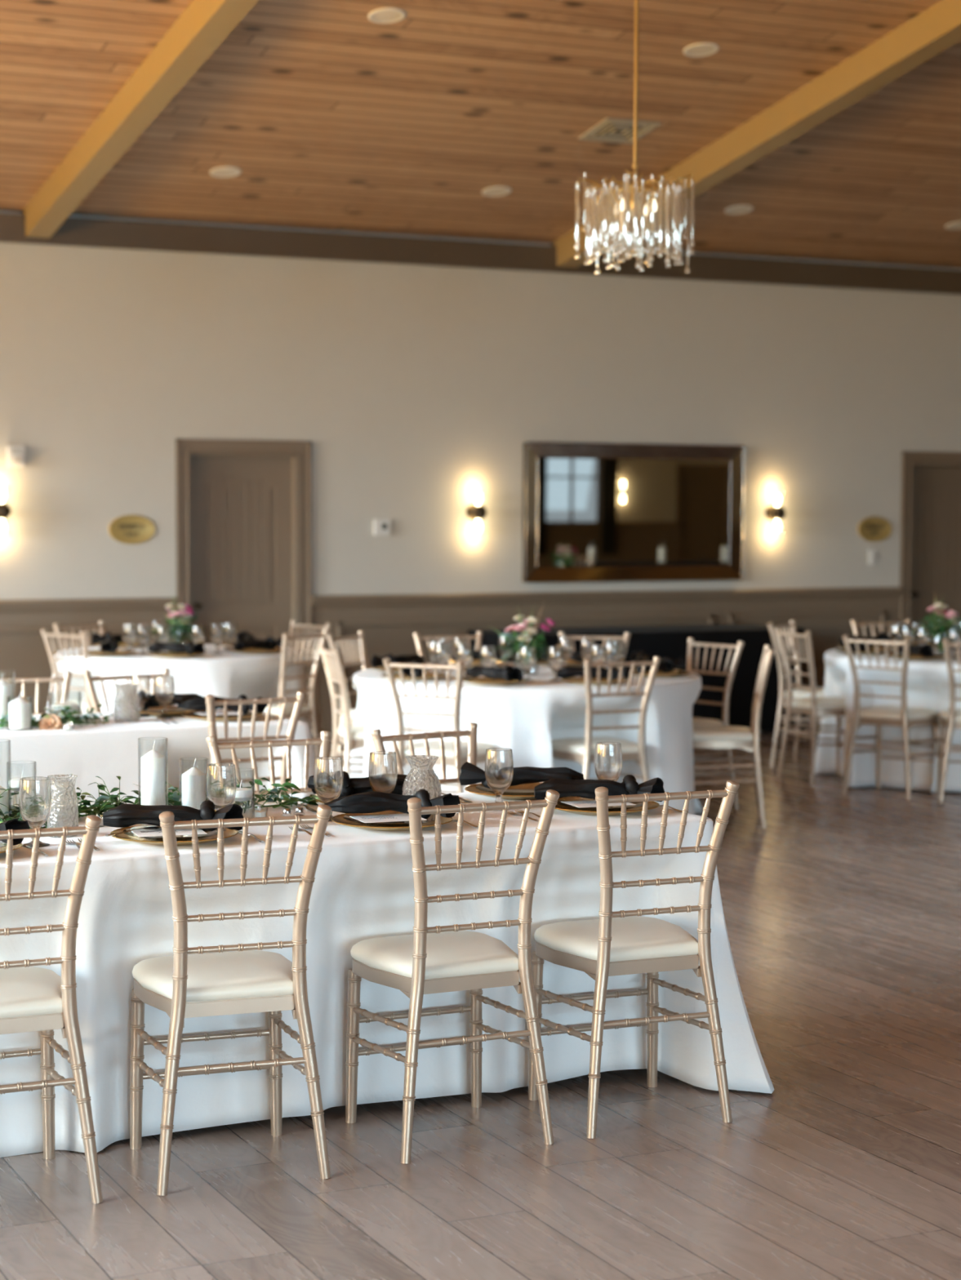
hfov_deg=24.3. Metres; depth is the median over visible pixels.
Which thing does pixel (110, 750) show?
tablecloth
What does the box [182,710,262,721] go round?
charger plate
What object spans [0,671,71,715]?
chair
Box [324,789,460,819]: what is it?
napkin
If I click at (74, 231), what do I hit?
trim
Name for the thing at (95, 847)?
fork
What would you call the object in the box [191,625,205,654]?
water goblet
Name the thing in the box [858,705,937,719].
seat cushion
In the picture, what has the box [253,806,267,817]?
tealight holder
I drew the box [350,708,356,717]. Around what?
seat cushion
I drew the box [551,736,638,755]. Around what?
seat cushion
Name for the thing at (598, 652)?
water goblet
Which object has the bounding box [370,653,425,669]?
napkin
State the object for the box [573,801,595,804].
print
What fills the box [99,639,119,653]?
napkin
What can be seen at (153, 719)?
fork
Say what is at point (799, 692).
seat cushion
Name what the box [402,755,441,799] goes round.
glass vase
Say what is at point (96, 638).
napkin
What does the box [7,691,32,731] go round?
pillar candle
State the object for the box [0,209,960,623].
wall
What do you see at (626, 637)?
chair
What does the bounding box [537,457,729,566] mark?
mirror glass
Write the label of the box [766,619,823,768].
chair
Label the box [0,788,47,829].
leaf garland
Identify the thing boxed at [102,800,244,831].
napkin
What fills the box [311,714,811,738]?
baseboard
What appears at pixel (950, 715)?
seat cushion
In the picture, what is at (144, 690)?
water goblet
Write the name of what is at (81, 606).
trim
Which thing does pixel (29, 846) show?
knife
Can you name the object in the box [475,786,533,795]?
glass plate
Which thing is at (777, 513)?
wall sconce
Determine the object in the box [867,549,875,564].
light switch
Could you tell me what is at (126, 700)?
glass carafe
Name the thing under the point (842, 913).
floor
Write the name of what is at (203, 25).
ceiling beam
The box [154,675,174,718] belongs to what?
water goblet
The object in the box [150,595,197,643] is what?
flower arrangement
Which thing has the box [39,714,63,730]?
rose
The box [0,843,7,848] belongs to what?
glass plate
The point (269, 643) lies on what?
napkin
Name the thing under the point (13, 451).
speaker grille
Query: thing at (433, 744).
seat cushion
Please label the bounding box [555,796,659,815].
charger plate
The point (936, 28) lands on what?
beam
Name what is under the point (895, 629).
water goblet
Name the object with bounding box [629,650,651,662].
napkin
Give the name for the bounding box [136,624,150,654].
water goblet
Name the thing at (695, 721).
seat cushion
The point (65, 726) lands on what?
tealight holder
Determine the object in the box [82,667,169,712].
chair
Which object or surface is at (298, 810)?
shaker
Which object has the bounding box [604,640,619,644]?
water goblet
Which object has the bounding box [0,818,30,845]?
napkin
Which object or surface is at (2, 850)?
charger plate
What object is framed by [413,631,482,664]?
chair
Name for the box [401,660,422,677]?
napkin
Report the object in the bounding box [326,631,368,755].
chair
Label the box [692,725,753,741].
seat cushion
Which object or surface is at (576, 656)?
napkin
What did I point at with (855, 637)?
napkin
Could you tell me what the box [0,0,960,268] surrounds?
ceiling
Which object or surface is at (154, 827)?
spoon
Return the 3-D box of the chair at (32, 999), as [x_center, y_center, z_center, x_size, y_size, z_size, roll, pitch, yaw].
[-1.160,0.856,5.293,0.427,0.920,0.474,-1,4,-24]
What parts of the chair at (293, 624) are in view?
post, rail, rail, post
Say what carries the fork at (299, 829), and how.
on the tablecloth at (362, 889)
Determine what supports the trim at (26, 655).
attached to the wall
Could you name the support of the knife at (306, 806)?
on the tablecloth at (362, 889)
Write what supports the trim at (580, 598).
attached to the wall
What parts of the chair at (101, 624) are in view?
post, rail, post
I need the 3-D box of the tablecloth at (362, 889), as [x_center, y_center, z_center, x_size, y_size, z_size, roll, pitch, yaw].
[-1.686,0.908,5.684,5.104,0.764,1.153,-1,4,-24]
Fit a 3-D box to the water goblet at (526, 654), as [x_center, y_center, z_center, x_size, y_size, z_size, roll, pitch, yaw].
[0.235,0.121,11.168,0.084,0.173,0.084,-1,4,-25]
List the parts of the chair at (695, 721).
post, rail, rail, rail, rail, post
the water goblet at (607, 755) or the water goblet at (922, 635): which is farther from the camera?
the water goblet at (922, 635)
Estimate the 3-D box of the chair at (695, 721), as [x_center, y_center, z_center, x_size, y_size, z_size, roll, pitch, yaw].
[1.116,0.462,12.082,0.474,0.920,0.427,-3,4,-39]
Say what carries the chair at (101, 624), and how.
on the floor
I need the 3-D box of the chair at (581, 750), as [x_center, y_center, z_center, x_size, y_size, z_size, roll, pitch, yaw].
[0.585,0.530,10.907,0.427,0.920,0.474,-1,4,-25]
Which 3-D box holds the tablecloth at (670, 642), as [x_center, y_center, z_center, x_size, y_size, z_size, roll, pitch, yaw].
[1.116,0.291,16.089,2.414,0.744,0.843,-1,4,-25]
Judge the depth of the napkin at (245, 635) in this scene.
13.80 m
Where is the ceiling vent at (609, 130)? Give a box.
[577,117,660,143]
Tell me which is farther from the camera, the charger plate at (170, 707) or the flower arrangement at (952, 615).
the flower arrangement at (952, 615)
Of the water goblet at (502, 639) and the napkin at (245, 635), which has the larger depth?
the napkin at (245, 635)
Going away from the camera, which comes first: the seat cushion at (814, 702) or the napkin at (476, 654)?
the napkin at (476, 654)
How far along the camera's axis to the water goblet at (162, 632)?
13.04 m
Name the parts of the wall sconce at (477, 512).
plate, lamp shade, lamp shade, bulb, bulb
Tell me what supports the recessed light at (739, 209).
in the ceiling
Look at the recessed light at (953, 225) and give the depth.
16.57 m
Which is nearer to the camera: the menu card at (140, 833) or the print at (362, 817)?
the menu card at (140, 833)
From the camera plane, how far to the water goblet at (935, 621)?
13.82 m
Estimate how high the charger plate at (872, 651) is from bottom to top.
0.023 m
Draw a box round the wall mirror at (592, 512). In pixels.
[522,441,744,582]
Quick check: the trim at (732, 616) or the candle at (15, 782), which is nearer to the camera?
the candle at (15, 782)
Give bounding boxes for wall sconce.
[0,486,11,536]
[466,488,486,535]
[764,491,785,534]
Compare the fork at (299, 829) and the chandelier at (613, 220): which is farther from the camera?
the chandelier at (613, 220)
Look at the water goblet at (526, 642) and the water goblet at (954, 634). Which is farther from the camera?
the water goblet at (954, 634)
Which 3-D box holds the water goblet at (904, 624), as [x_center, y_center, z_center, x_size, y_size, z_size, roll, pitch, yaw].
[2.555,-0.015,13.590,0.084,0.173,0.084,-1,4,-25]
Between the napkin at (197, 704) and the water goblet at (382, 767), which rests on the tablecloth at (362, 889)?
the water goblet at (382, 767)
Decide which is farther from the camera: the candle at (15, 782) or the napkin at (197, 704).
the napkin at (197, 704)
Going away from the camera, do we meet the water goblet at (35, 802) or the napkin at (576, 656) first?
the water goblet at (35, 802)
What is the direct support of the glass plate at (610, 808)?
on the charger plate at (651, 804)
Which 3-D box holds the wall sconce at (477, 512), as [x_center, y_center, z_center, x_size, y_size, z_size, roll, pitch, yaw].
[-0.022,-0.921,16.053,0.131,0.330,0.152,-1,4,-25]
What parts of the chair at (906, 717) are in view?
post, rail, rail, leg, rail, rail, seat frame, post, leg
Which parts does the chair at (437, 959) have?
leg, post, seat frame, rail, rail, leg, rail, rail, post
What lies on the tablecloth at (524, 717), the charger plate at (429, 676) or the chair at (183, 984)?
the charger plate at (429, 676)
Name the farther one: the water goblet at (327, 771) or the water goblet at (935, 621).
the water goblet at (935, 621)
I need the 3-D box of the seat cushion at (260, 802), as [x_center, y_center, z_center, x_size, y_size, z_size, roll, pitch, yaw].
[-0.994,0.634,8.826,0.400,0.052,0.384,-2,4,-29]
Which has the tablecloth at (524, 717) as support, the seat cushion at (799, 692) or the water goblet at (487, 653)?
the water goblet at (487, 653)
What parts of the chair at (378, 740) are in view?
post, rail, rail, post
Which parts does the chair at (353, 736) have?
rail, post, rail, rail, rail, post, seat frame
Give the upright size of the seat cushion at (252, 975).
0.052 m
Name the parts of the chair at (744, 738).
seat frame, post, post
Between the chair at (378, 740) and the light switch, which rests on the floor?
the chair at (378, 740)
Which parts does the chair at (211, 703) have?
post, rail, rail, rail, rail, post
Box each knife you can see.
[26,845,48,856]
[238,831,265,843]
[293,803,316,812]
[441,793,472,802]
[453,818,478,828]
[658,804,682,812]
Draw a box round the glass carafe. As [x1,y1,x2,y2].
[113,683,139,722]
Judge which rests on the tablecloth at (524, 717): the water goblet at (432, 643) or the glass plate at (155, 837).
the water goblet at (432, 643)
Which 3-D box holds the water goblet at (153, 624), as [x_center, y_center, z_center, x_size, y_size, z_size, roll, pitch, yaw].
[-1.977,-0.032,13.628,0.084,0.173,0.084,-1,4,-25]
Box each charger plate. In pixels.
[0,840,22,853]
[80,649,136,656]
[93,642,148,648]
[110,824,238,845]
[139,705,199,716]
[147,651,204,658]
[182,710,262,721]
[231,648,287,654]
[331,810,453,831]
[368,666,426,672]
[381,672,446,680]
[448,659,503,666]
[462,677,528,685]
[464,782,541,799]
[535,659,583,666]
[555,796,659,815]
[560,676,627,684]
[632,670,691,678]
[835,648,891,655]
[836,645,891,649]
[887,642,933,647]
[888,653,944,660]
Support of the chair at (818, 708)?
on the floor
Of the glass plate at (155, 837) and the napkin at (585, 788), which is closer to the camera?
the glass plate at (155, 837)
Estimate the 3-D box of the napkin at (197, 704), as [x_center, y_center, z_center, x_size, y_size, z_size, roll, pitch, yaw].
[-1.053,0.264,9.115,0.367,0.084,0.109,1,3,7]
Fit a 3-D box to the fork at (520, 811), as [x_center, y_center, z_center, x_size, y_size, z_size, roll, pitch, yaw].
[0.146,0.491,6.275,0.023,0.009,0.190,-1,4,-25]
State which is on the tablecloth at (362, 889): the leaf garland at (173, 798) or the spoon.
the leaf garland at (173, 798)
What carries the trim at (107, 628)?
attached to the wall
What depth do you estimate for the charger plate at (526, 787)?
6.74 m
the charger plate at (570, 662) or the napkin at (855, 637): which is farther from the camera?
the napkin at (855, 637)
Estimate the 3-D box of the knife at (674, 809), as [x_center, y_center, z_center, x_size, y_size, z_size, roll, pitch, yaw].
[0.535,0.482,6.451,0.020,0.009,0.217,-1,4,-25]
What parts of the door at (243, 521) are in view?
knob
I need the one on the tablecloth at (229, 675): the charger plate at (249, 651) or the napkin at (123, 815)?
the charger plate at (249, 651)
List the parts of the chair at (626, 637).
post, rail, post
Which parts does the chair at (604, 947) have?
leg, post, seat frame, leg, rail, rail, rail, rail, post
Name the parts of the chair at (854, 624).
post, rail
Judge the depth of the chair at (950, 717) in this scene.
12.42 m
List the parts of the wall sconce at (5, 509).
bulb, bulb, plate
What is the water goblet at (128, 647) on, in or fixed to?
on the tablecloth at (229, 675)
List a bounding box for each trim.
[0,213,960,294]
[0,597,178,616]
[0,613,175,713]
[0,625,155,644]
[311,586,903,611]
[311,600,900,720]
[337,613,714,709]
[728,610,886,687]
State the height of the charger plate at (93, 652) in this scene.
0.023 m
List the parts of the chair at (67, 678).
rail, post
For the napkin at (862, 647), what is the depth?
13.25 m
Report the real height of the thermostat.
0.116 m
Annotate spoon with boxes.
[105,825,159,836]
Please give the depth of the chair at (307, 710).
12.87 m
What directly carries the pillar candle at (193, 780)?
on the tablecloth at (362, 889)
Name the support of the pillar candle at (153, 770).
on the tablecloth at (362, 889)
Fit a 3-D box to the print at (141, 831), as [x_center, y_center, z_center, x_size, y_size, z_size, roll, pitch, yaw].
[-0.832,0.495,5.762,0.092,0.001,0.040,-1,4,-18]
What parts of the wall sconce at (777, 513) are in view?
plate, bulb, bulb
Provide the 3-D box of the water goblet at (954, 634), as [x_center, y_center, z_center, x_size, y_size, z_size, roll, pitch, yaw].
[2.764,0.023,12.971,0.084,0.173,0.084,-1,4,-25]
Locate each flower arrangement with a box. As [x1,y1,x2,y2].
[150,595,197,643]
[489,601,555,675]
[912,594,960,655]
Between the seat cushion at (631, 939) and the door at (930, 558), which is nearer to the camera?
the seat cushion at (631, 939)
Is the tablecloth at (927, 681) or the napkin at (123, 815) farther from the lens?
the tablecloth at (927, 681)
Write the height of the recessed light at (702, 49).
0.042 m
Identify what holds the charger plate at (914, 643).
on the tablecloth at (927, 681)
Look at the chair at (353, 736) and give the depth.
11.44 m
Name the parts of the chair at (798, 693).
post, rail, rail, seat frame, post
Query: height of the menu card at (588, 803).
0.002 m
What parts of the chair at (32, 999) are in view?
rail, rail, seat frame, rail, rail, leg, post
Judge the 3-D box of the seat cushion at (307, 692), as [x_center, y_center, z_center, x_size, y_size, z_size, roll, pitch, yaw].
[-1.270,0.336,13.849,0.384,0.052,0.400,-3,4,-39]
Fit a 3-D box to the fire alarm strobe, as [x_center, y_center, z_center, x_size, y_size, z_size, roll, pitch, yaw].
[-3.048,-1.206,14.637,0.116,0.140,0.068,-1,4,-25]
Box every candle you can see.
[0,671,15,720]
[0,772,11,821]
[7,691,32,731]
[8,761,36,818]
[49,692,81,721]
[137,737,168,805]
[178,758,205,809]
[232,768,254,817]
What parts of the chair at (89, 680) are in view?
post, rail, post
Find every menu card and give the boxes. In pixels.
[132,828,207,836]
[195,711,244,715]
[349,813,425,822]
[560,800,635,808]
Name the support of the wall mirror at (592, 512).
attached to the wall
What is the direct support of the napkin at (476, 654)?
on the charger plate at (476, 662)
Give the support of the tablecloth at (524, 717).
on the round table
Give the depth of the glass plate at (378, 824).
5.99 m
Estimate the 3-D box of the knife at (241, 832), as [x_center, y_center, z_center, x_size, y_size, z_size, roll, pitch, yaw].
[-0.603,0.514,5.856,0.020,0.009,0.217,-1,4,-23]
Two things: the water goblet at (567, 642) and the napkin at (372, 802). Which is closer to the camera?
the napkin at (372, 802)
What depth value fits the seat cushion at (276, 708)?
12.84 m
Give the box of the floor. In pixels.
[0,717,960,1279]
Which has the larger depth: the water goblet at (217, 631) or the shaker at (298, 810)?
the water goblet at (217, 631)
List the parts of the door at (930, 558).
knob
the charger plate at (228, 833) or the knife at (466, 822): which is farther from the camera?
the knife at (466, 822)
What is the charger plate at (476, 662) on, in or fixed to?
on the tablecloth at (524, 717)
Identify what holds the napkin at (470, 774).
on the glass plate at (505, 793)
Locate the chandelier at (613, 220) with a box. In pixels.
[573,0,694,274]
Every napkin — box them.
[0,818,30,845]
[91,632,151,644]
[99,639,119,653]
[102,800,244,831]
[142,693,204,710]
[147,640,205,654]
[177,694,267,715]
[232,636,282,650]
[236,631,256,640]
[306,770,407,798]
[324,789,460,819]
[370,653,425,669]
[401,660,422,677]
[451,649,503,662]
[458,761,583,789]
[465,665,524,681]
[533,774,664,803]
[537,647,583,662]
[555,666,631,679]
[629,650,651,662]
[635,657,685,673]
[839,635,884,647]
[849,638,875,652]
[878,631,936,644]
[897,643,933,657]
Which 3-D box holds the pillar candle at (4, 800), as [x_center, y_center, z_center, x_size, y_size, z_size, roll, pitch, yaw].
[-1.316,0.389,6.054,0.081,0.232,0.081,-1,4,-25]
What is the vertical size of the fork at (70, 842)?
0.009 m
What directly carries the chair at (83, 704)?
on the floor
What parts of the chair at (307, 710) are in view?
post, seat frame, rail, rail, rail, rail, post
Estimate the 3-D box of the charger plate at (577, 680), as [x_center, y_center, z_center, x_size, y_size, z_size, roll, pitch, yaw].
[0.563,0.205,11.031,0.331,0.023,0.331,-1,4,-25]
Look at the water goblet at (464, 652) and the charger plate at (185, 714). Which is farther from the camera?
the water goblet at (464, 652)
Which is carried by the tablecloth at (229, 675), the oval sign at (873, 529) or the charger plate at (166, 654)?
the charger plate at (166, 654)
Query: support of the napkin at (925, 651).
on the charger plate at (912, 657)
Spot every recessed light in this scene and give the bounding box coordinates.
[209,166,240,177]
[368,7,405,22]
[481,186,511,195]
[683,42,718,56]
[724,204,752,213]
[944,221,960,229]
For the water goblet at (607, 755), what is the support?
on the tablecloth at (362, 889)
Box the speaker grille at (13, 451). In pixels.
[11,448,22,453]
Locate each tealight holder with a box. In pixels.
[62,721,74,730]
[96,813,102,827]
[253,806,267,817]
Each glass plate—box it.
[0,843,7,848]
[123,828,226,840]
[142,709,187,712]
[190,712,252,717]
[342,816,440,826]
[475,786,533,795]
[556,801,643,811]
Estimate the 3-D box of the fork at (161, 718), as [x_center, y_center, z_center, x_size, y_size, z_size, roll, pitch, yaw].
[-1.253,0.325,9.002,0.023,0.009,0.190,-1,4,-25]
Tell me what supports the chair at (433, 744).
on the floor
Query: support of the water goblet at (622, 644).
on the tablecloth at (524, 717)
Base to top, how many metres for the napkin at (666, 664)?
0.084 m
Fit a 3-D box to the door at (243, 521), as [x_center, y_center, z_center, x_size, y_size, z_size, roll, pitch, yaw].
[-1.657,-0.336,15.454,0.981,2.092,0.170,-1,4,-25]
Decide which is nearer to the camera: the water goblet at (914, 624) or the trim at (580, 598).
the water goblet at (914, 624)
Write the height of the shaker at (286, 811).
0.044 m
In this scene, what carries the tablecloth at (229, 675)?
on the round table
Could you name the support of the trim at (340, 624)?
attached to the wall
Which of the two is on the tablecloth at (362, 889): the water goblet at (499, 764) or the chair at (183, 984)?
the water goblet at (499, 764)
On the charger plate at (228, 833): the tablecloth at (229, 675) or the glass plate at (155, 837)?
the glass plate at (155, 837)
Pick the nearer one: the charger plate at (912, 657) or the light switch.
the charger plate at (912, 657)
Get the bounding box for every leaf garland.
[0,704,113,728]
[0,773,319,819]
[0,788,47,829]
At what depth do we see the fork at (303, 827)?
6.00 m
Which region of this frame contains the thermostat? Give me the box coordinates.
[373,519,390,535]
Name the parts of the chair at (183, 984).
leg, post, seat frame, rail, rail, rail, rail, leg, post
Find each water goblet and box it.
[18,777,52,847]
[121,622,134,650]
[124,623,137,653]
[131,674,151,717]
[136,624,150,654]
[150,620,164,642]
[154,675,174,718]
[155,625,170,652]
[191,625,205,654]
[205,763,236,810]
[210,624,224,653]
[220,621,233,650]
[224,622,237,652]
[313,756,342,822]
[368,751,397,793]
[428,640,443,673]
[434,642,450,676]
[438,638,453,671]
[453,636,468,670]
[456,644,472,678]
[480,645,496,666]
[484,747,513,810]
[498,635,513,668]
[519,646,535,681]
[524,636,540,668]
[547,646,564,681]
[558,636,573,668]
[580,637,595,659]
[590,644,606,667]
[594,742,622,781]
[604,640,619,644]
[604,643,620,677]
[610,641,626,669]
[889,624,903,653]
[893,622,906,651]
[900,626,915,653]
[911,622,924,644]
[915,627,930,645]
[935,621,948,649]
[947,628,960,658]
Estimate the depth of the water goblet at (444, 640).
11.82 m
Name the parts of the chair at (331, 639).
post, rail, rail, seat frame, rail, rail, post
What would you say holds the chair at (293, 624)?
on the floor
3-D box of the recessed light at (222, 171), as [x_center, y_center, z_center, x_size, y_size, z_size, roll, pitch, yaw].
[-1.613,-2.958,14.088,0.199,0.042,0.197,-1,4,-20]
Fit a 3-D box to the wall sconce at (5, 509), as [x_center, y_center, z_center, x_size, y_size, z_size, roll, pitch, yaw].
[-3.131,-0.844,14.573,0.131,0.330,0.152,-1,4,-25]
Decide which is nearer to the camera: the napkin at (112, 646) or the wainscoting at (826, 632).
the napkin at (112, 646)
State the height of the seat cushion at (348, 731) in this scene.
0.052 m
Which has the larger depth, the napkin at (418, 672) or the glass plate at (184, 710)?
the napkin at (418, 672)
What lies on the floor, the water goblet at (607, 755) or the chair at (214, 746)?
the chair at (214, 746)
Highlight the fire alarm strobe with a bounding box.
[6,445,25,466]
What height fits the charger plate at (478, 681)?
0.023 m
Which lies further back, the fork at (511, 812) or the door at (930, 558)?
the door at (930, 558)
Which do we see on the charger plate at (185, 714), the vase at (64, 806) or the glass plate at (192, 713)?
the glass plate at (192, 713)
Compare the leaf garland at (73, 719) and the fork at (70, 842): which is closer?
the fork at (70, 842)
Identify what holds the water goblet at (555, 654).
on the tablecloth at (524, 717)
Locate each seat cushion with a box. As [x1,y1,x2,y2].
[0,967,62,1018]
[67,697,102,711]
[132,950,293,1002]
[170,789,279,805]
[263,702,310,714]
[305,691,309,698]
[337,724,365,739]
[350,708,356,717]
[350,930,519,979]
[403,739,493,758]
[533,916,698,961]
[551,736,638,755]
[692,717,723,725]
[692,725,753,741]
[784,687,823,697]
[791,696,845,709]
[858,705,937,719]
[940,708,960,722]
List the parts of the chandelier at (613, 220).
bulb, rod, bulb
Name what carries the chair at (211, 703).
on the floor
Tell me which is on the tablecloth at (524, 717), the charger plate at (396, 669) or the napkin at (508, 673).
the charger plate at (396, 669)
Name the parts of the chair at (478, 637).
post, rail, post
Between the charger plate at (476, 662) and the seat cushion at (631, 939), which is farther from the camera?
the charger plate at (476, 662)
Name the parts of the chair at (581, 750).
post, seat frame, rail, rail, rail, rail, post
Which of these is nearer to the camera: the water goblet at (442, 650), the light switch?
the water goblet at (442, 650)
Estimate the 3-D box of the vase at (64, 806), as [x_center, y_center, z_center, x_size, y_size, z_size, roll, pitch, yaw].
[-1.100,0.437,5.871,0.085,0.158,0.085,-1,4,-25]
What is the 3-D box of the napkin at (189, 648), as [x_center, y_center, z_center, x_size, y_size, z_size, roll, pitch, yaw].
[-1.752,0.045,12.863,0.373,0.084,0.114,2,4,30]
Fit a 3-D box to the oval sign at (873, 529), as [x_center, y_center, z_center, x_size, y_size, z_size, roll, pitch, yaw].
[3.121,-0.877,17.634,0.326,0.200,0.012,-1,4,-25]
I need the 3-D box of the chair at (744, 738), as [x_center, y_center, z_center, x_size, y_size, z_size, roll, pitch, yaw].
[1.274,0.493,11.566,0.474,0.920,0.427,0,3,4]
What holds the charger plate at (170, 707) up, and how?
on the tablecloth at (110, 750)
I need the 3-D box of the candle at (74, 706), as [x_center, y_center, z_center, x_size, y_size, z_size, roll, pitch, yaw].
[-1.685,0.269,9.045,0.130,0.115,0.130,-1,4,-25]
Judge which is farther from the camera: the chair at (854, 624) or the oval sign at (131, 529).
the oval sign at (131, 529)
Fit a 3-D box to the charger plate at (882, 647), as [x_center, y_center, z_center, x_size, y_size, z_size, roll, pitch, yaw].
[2.353,0.054,13.682,0.331,0.023,0.331,-1,4,-25]
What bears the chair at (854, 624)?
on the floor
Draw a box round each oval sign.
[108,514,155,544]
[857,516,891,542]
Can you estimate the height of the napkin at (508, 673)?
0.084 m
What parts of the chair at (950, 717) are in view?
leg, seat frame, rail, rail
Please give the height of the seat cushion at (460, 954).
0.052 m
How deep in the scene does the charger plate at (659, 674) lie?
11.51 m
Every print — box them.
[140,830,176,832]
[361,816,394,818]
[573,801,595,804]
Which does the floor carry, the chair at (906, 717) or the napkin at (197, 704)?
the chair at (906, 717)
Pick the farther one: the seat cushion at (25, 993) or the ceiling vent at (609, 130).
the ceiling vent at (609, 130)
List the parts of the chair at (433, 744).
post, rail, rail, rail, rail, seat frame, post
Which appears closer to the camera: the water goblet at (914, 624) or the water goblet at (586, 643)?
the water goblet at (586, 643)
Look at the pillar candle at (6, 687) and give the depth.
8.89 m
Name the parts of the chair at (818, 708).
post, rail, rail, rail, rail, post, seat frame, leg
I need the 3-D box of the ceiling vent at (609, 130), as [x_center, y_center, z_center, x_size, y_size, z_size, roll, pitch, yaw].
[0.862,-3.163,13.847,0.380,0.078,0.375,-1,4,-25]
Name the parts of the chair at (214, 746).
post, rail, rail, post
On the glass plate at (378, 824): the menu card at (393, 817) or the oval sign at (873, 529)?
the menu card at (393, 817)
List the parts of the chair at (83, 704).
post, rail, rail, rail, rail, post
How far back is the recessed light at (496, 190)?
14.90 m
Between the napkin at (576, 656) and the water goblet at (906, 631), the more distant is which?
the water goblet at (906, 631)
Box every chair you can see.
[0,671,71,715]
[0,814,102,1204]
[40,628,102,713]
[53,620,104,650]
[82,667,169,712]
[128,804,331,1195]
[170,690,306,805]
[205,730,331,795]
[263,630,328,757]
[288,619,331,738]
[318,643,365,775]
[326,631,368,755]
[345,789,559,1164]
[369,722,477,792]
[382,657,493,793]
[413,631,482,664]
[528,780,739,1138]
[551,656,660,784]
[558,631,630,662]
[685,637,744,810]
[692,644,774,829]
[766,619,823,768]
[773,627,845,786]
[841,635,939,800]
[850,618,911,636]
[938,638,960,802]
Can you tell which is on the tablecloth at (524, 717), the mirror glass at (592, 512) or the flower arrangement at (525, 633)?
the flower arrangement at (525, 633)
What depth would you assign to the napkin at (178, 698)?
9.28 m
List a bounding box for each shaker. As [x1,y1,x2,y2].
[282,808,290,816]
[294,806,303,815]
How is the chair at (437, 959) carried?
on the floor
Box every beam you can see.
[22,0,258,238]
[551,0,960,267]
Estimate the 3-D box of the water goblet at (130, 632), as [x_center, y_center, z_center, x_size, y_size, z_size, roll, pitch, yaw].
[-2.071,-0.009,13.227,0.084,0.173,0.084,-1,4,-25]
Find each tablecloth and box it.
[0,708,315,814]
[0,792,773,1157]
[46,644,310,728]
[349,662,702,814]
[466,623,806,731]
[813,644,960,792]
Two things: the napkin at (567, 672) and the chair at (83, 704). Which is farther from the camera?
the chair at (83, 704)
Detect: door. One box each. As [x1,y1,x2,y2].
[175,438,311,737]
[899,451,960,644]
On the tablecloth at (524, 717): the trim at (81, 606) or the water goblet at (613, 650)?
the water goblet at (613, 650)
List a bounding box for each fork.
[66,840,79,849]
[77,838,100,850]
[153,719,170,724]
[160,718,178,724]
[288,826,311,835]
[299,824,331,836]
[506,810,538,822]
[514,809,539,817]
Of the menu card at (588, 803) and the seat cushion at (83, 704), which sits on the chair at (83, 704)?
the seat cushion at (83, 704)
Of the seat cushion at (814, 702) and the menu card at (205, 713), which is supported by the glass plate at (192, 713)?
the menu card at (205, 713)
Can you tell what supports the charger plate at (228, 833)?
on the tablecloth at (362, 889)
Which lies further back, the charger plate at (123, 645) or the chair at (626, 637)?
the charger plate at (123, 645)
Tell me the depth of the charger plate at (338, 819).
6.06 m
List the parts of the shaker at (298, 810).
lid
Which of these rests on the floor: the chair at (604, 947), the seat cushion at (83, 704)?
the chair at (604, 947)
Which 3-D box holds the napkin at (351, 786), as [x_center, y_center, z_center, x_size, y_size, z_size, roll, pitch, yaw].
[-0.318,0.423,6.476,0.368,0.084,0.108,1,3,7]
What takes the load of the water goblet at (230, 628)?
on the tablecloth at (229, 675)
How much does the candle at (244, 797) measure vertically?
0.145 m
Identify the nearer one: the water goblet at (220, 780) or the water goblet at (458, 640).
the water goblet at (220, 780)
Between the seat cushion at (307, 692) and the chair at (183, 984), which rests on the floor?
the chair at (183, 984)
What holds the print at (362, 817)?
on the menu card at (393, 817)
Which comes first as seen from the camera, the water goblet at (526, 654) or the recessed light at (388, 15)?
the water goblet at (526, 654)
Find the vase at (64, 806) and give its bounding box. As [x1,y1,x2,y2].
[47,774,78,837]
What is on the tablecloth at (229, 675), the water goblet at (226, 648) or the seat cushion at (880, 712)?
the water goblet at (226, 648)
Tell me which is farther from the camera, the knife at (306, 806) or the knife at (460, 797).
the knife at (460, 797)
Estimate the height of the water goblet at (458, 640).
0.173 m
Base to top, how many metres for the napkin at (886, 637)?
0.084 m

